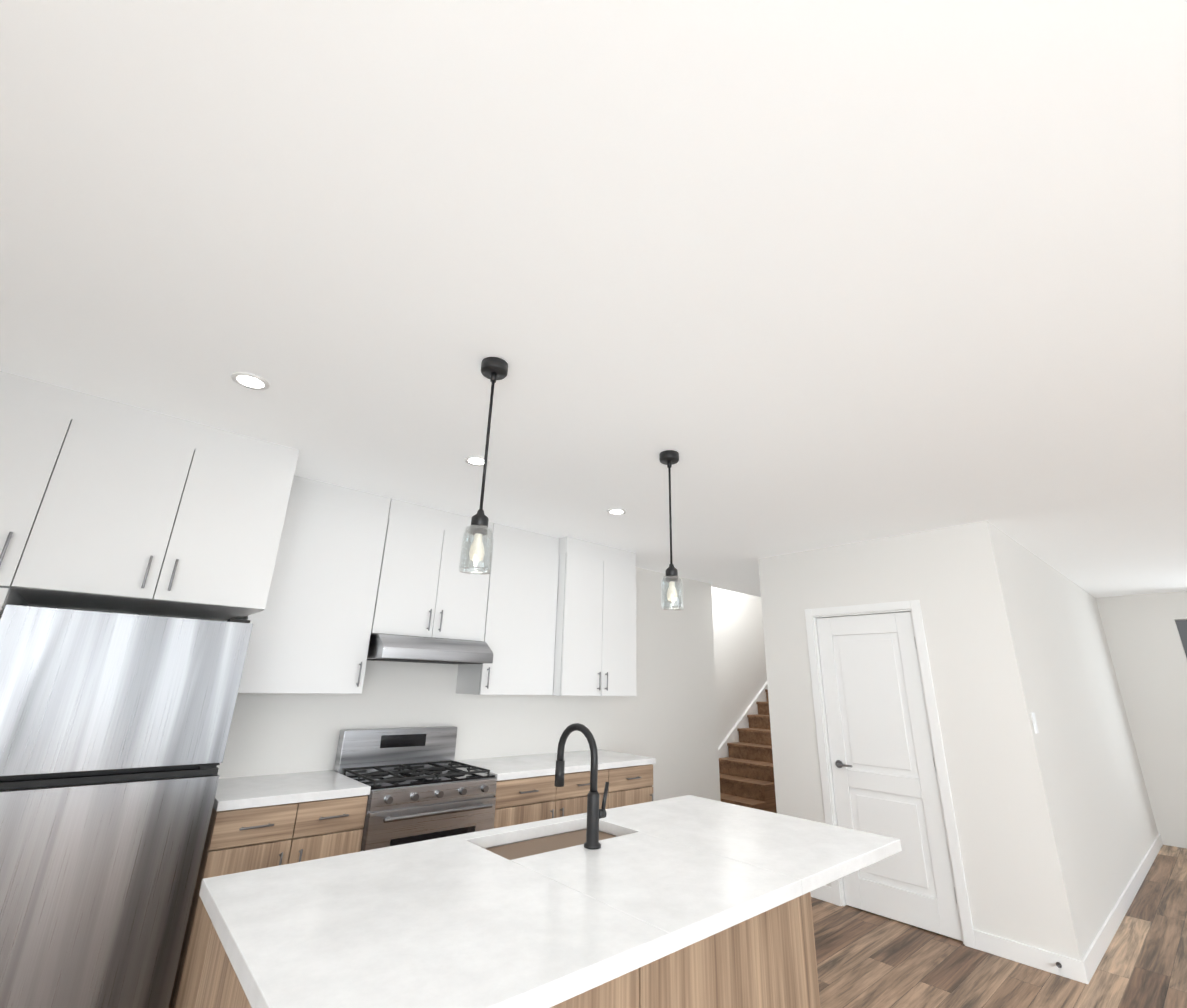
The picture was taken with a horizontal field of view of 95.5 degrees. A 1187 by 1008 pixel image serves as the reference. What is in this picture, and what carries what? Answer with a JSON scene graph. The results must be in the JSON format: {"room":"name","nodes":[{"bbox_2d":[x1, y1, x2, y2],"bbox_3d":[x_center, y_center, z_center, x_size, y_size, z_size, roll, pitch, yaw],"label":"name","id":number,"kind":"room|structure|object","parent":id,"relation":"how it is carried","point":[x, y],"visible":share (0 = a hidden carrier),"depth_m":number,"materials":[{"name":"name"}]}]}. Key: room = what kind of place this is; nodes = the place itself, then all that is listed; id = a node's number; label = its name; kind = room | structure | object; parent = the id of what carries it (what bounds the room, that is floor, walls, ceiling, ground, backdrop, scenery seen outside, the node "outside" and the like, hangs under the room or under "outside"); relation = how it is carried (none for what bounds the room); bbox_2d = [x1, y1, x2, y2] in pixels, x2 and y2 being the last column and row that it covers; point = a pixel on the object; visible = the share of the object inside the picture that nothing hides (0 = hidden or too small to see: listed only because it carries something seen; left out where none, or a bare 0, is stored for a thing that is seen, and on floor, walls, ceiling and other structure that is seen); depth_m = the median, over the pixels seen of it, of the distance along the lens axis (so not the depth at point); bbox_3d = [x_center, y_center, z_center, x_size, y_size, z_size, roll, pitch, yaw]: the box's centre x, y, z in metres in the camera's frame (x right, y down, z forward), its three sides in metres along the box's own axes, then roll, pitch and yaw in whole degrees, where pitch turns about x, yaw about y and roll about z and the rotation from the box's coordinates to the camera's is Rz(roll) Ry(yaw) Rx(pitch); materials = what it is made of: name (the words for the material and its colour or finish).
{"room":"kitchen","nodes":[
{"label":"kitchen","id":0,"kind":"room"},
{"bbox_2d":[28,567,720,800],"bbox_3d":[-1.141,1.434,3.877,6.520,2.600,0.120,17,-24,-39],"label":"wall","id":1,"kind":"structure","parent":0,"point":[666,716],"depth_m":4.34,"materials":[{"name":"white paint"}]},
{"bbox_2d":[16,394,298,619],"bbox_3d":[-2.144,0.098,2.729,0.860,0.840,0.779,17,-24,-39],"label":"upper cabinet","id":2,"kind":"object","parent":1,"relation":"attached to","point":[108,504],"depth_m":2.42,"materials":[{"name":"white wood"}]},
{"bbox_2d":[238,475,393,693],"bbox_3d":[-1.719,0.504,3.298,0.666,1.228,0.349,17,-24,-39],"label":"upper cabinet","id":3,"kind":"object","parent":1,"relation":"attached to","point":[314,629],"depth_m":3.17,"materials":[{"name":"white wood"}]},
{"bbox_2d":[374,499,497,641],"bbox_3d":[-1.169,0.504,3.808,0.786,0.877,0.349,17,-24,-39],"label":"upper cabinet","id":4,"kind":"object","parent":1,"relation":"attached to","point":[425,593],"depth_m":3.65,"materials":[{"name":"white wood"}]},
{"bbox_2d":[367,634,492,663],"bbox_3d":[-1.125,0.977,3.592,0.750,0.148,0.509,17,-24,-39],"label":"range hood","id":5,"kind":"object","parent":4,"relation":"attached to","point":[387,647],"visible":0.77,"depth_m":3.38,"materials":[{"name":"metal"}]},
{"bbox_2d":[456,524,561,694],"bbox_3d":[-0.642,0.831,4.196,0.626,1.228,0.349,17,-24,-39],"label":"upper cabinet","id":6,"kind":"object","parent":1,"relation":"attached to","point":[537,613],"depth_m":4.04,"materials":[{"name":"white wood"}]},
{"bbox_2d":[554,536,635,695],"bbox_3d":[-0.073,0.983,4.607,0.798,1.228,0.449,17,-24,-39],"label":"upper cabinet","id":7,"kind":"object","parent":1,"relation":"attached to","point":[595,633],"depth_m":4.40,"materials":[{"name":"white wood"}]},
{"bbox_2d":[0,0,1186,597],"bbox_3d":[2.637,-0.179,3.004,10.350,0.100,9.350,17,-24,-39],"label":"ceiling","id":8,"kind":"structure","parent":0,"point":[786,276],"depth_m":1.50,"materials":[{"name":"white paint"}]},
{"bbox_2d":[231,372,269,389],"bbox_3d":[-1.397,-0.499,2.194,0.136,0.005,0.136,17,-24,-39],"label":"recessed light","id":9,"kind":"object","parent":8,"relation":"in","point":[249,381],"visible":1,"depth_m":2.19,"materials":[{"name":"white"}]},
{"bbox_2d":[464,456,489,465],"bbox_3d":[-0.634,-0.234,2.931,0.136,0.005,0.136,17,-24,-39],"label":"recessed light","id":10,"kind":"object","parent":8,"relation":"in","point":[475,460],"visible":0.81,"depth_m":2.92,"materials":[{"name":"white"}]},
{"bbox_2d":[459,357,507,574],"bbox_3d":[-0.382,-0.152,1.909,0.106,0.792,0.106,17,-24,-39],"label":"pendant light","id":11,"kind":"object","parent":8,"relation":"hanging from","point":[493,369],"visible":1,"depth_m":1.83,"materials":[{"name":"black"}]},
{"bbox_2d":[607,508,625,514],"bbox_3d":[0.161,0.054,3.733,0.136,0.005,0.136,17,-24,-39],"label":"recessed light","id":12,"kind":"object","parent":8,"relation":"in","point":[616,511],"visible":0.98,"depth_m":3.73,"materials":[{"name":"white plastic"}]},
{"bbox_2d":[659,450,683,609],"bbox_3d":[0.381,0.118,2.659,0.106,0.792,0.106,17,-24,-39],"label":"pendant light","id":13,"kind":"object","parent":8,"relation":"hanging from","point":[669,458],"visible":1,"depth_m":2.58,"materials":[{"name":"black"}]},
{"bbox_2d":[711,587,766,746],"bbox_3d":[1.966,1.705,8.254,3.950,5.000,0.120,17,-24,-39],"label":"wall","id":14,"kind":"structure","parent":0,"point":[740,661],"depth_m":8.19,"materials":[{"name":"white paint"}]},
{"bbox_2d":[811,845,1186,1007],"bbox_3d":[2.569,2.364,2.159,10.350,0.060,9.350,17,-24,-39],"label":"floor","id":15,"kind":"structure","parent":0,"point":[865,959],"depth_m":3.05,"materials":[{"name":"brown wood"}]},
{"bbox_2d":[0,371,87,617],"bbox_3d":[-2.828,0.732,1.899,0.910,2.600,0.779,17,-24,-39],"label":"tall cabinet","id":16,"kind":"object","parent":15,"relation":"on","point":[37,418],"depth_m":2.16,"materials":[{"name":"white wood"}]},
{"bbox_2d":[0,604,252,1007],"bbox_3d":[-2.140,1.338,2.240,0.792,1.700,0.820,17,-24,-39],"label":"refrigerator","id":17,"kind":"object","parent":15,"relation":"on","point":[114,730],"visible":1,"depth_m":2.02,"materials":[{"name":"metal"}]},
{"bbox_2d":[169,793,369,1007],"bbox_3d":[-1.657,1.941,2.714,0.677,0.878,0.634,17,-24,-39],"label":"base cabinet","id":18,"kind":"object","parent":15,"relation":"on","point":[261,822],"depth_m":2.49,"materials":[{"name":"brown wood"}]},
{"bbox_2d":[213,770,370,812],"bbox_3d":[-1.642,1.502,2.853,0.681,0.040,0.649,17,-24,-39],"label":"countertop","id":19,"kind":"structure","parent":18,"relation":"on","point":[261,792],"depth_m":2.73,"materials":[{"name":"white stone"}]},
{"bbox_2d":[334,726,496,851],"bbox_3d":[-1.077,1.966,3.175,0.764,1.150,0.716,17,-24,-39],"label":"range","id":20,"kind":"object","parent":15,"relation":"on","point":[422,783],"visible":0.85,"depth_m":3.16,"materials":[{"name":"metal"}]},
{"bbox_2d":[195,895,819,1007],"bbox_3d":[-0.074,1.673,1.781,2.082,0.878,0.642,17,-24,-39],"label":"kitchen island","id":21,"kind":"object","parent":15,"relation":"on","point":[769,961],"depth_m":1.85,"materials":[{"name":"brown wood"}]},
{"bbox_2d":[199,835,670,1007],"bbox_3d":[-0.459,1.042,1.374,0.780,0.040,1.040,17,-24,-39],"label":"island countertop","id":22,"kind":"structure","parent":21,"relation":"on","point":[450,921],"depth_m":1.23,"materials":[{"name":"white stone"}]},
{"bbox_2d":[460,815,802,954],"bbox_3d":[0.057,1.199,1.804,0.600,0.040,1.040,17,-24,-39],"label":"island countertop","id":23,"kind":"structure","parent":21,"relation":"on","point":[693,893],"depth_m":1.61,"materials":[{"name":"white stone"}]},
{"bbox_2d":[479,823,622,858],"bbox_3d":[-0.144,1.366,1.985,0.612,0.198,0.302,17,-24,-39],"label":"sink","id":24,"kind":"object","parent":23,"relation":"in","point":[546,840],"depth_m":2.09,"materials":[{"name":"metal"}]},
{"bbox_2d":[554,723,608,848],"bbox_3d":[-0.045,1.041,2.036,0.105,0.397,0.249,17,-24,-39],"label":"faucet","id":25,"kind":"object","parent":23,"relation":"on","point":[595,813],"visible":1,"depth_m":1.96,"materials":[{"name":"black metal"}]},
{"bbox_2d":[579,795,901,894],"bbox_3d":[0.566,1.353,2.228,0.760,0.040,1.040,17,-24,-39],"label":"island countertop","id":26,"kind":"structure","parent":21,"relation":"on","point":[819,854],"depth_m":2.09,"materials":[{"name":"white stone"}]},
{"bbox_2d":[494,769,612,827],"bbox_3d":[-0.466,2.303,3.707,0.955,0.878,0.634,17,-24,-39],"label":"base cabinet","id":27,"kind":"object","parent":15,"relation":"on","point":[530,799],"depth_m":3.51,"materials":[{"name":"brown wood"}]},
{"bbox_2d":[457,749,655,780],"bbox_3d":[-0.266,1.919,4.000,1.447,0.040,0.649,17,-24,-39],"label":"countertop","id":28,"kind":"structure","parent":27,"relation":"on","point":[537,765],"depth_m":3.85,"materials":[{"name":"white stone"}]},
{"bbox_2d":[613,765,652,807],"bbox_3d":[0.069,2.465,4.153,0.477,0.878,0.634,17,-24,-39],"label":"base cabinet","id":29,"kind":"object","parent":15,"relation":"on","point":[633,786],"depth_m":4.03,"materials":[{"name":"brown wood"}]},
{"bbox_2d":[718,681,776,812],"bbox_3d":[2.448,3.056,7.553,2.950,2.019,0.923,17,-24,-39],"label":"staircase","id":30,"kind":"structure","parent":15,"relation":"on","point":[746,771],"depth_m":7.12,"materials":[{"name":"brown wood"}]},
{"bbox_2d":[810,885,832,903],"bbox_3d":[1.593,2.883,4.053,0.013,0.100,0.423,17,-24,-39],"label":"baseboard","id":31,"kind":"structure","parent":15,"relation":"on","point":[824,893],"depth_m":3.94,"materials":[{"name":"white wood"}]},
{"bbox_2d":[758,521,1157,960],"bbox_3d":[3.767,2.054,5.349,4.480,2.600,1.790,17,-24,-39],"label":"wall block","id":32,"kind":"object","parent":15,"relation":"on","point":[1057,830],"visible":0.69,"depth_m":3.79,"materials":[{"name":"white paint"}]},
{"bbox_2d":[805,600,975,948],"bbox_3d":[2.094,1.804,3.938,0.136,2.100,0.880,17,-24,-39],"label":"door frame","id":33,"kind":"structure","parent":32,"relation":"attached to","point":[913,607],"depth_m":3.88,"materials":[{"name":"white wood"}]},
{"bbox_2d":[816,612,962,940],"bbox_3d":[2.068,1.826,3.900,0.093,2.016,0.738,17,-24,-39],"label":"door","id":34,"kind":"structure","parent":33,"relation":"attached to","point":[885,782],"depth_m":3.87,"materials":[{"name":"white wood"}]},
{"bbox_2d":[1031,713,1038,732],"bbox_3d":[2.762,1.369,3.369,0.075,0.120,0.012,17,-24,-39],"label":"light switch","id":35,"kind":"object","parent":32,"relation":"attached to","point":[1033,717],"visible":0.98,"depth_m":3.36,"materials":[{"name":"white plastic"}]},
{"bbox_2d":[973,929,1077,980],"bbox_3d":[2.477,2.589,3.100,0.013,0.100,0.483,17,-24,-39],"label":"baseboard","id":36,"kind":"structure","parent":15,"relation":"on","point":[1015,951],"depth_m":3.09,"materials":[{"name":"white wood"}]},
{"bbox_2d":[1054,962,1061,970],"bbox_3d":[2.550,2.543,2.960,0.072,0.025,0.025,17,-24,-39],"label":"door stop","id":37,"kind":"object","parent":36,"relation":"attached to","point":[1057,966],"visible":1,"depth_m":2.96,"materials":[{"name":"silver metal"}]},
{"bbox_2d":[1074,834,1162,983],"bbox_3d":[4.329,3.040,4.307,4.493,0.100,0.013,17,-24,-39],"label":"baseboard","id":38,"kind":"structure","parent":15,"relation":"on","point":[1083,970],"depth_m":3.56,"materials":[{"name":"white wood"}]},
{"bbox_2d":[1096,591,1186,847],"bbox_3d":[6.469,2.250,5.725,0.120,2.600,9.230,17,-24,-39],"label":"wall","id":39,"kind":"structure","parent":0,"point":[1146,650],"depth_m":5.97,"materials":[{"name":"white paint"}]}
]}

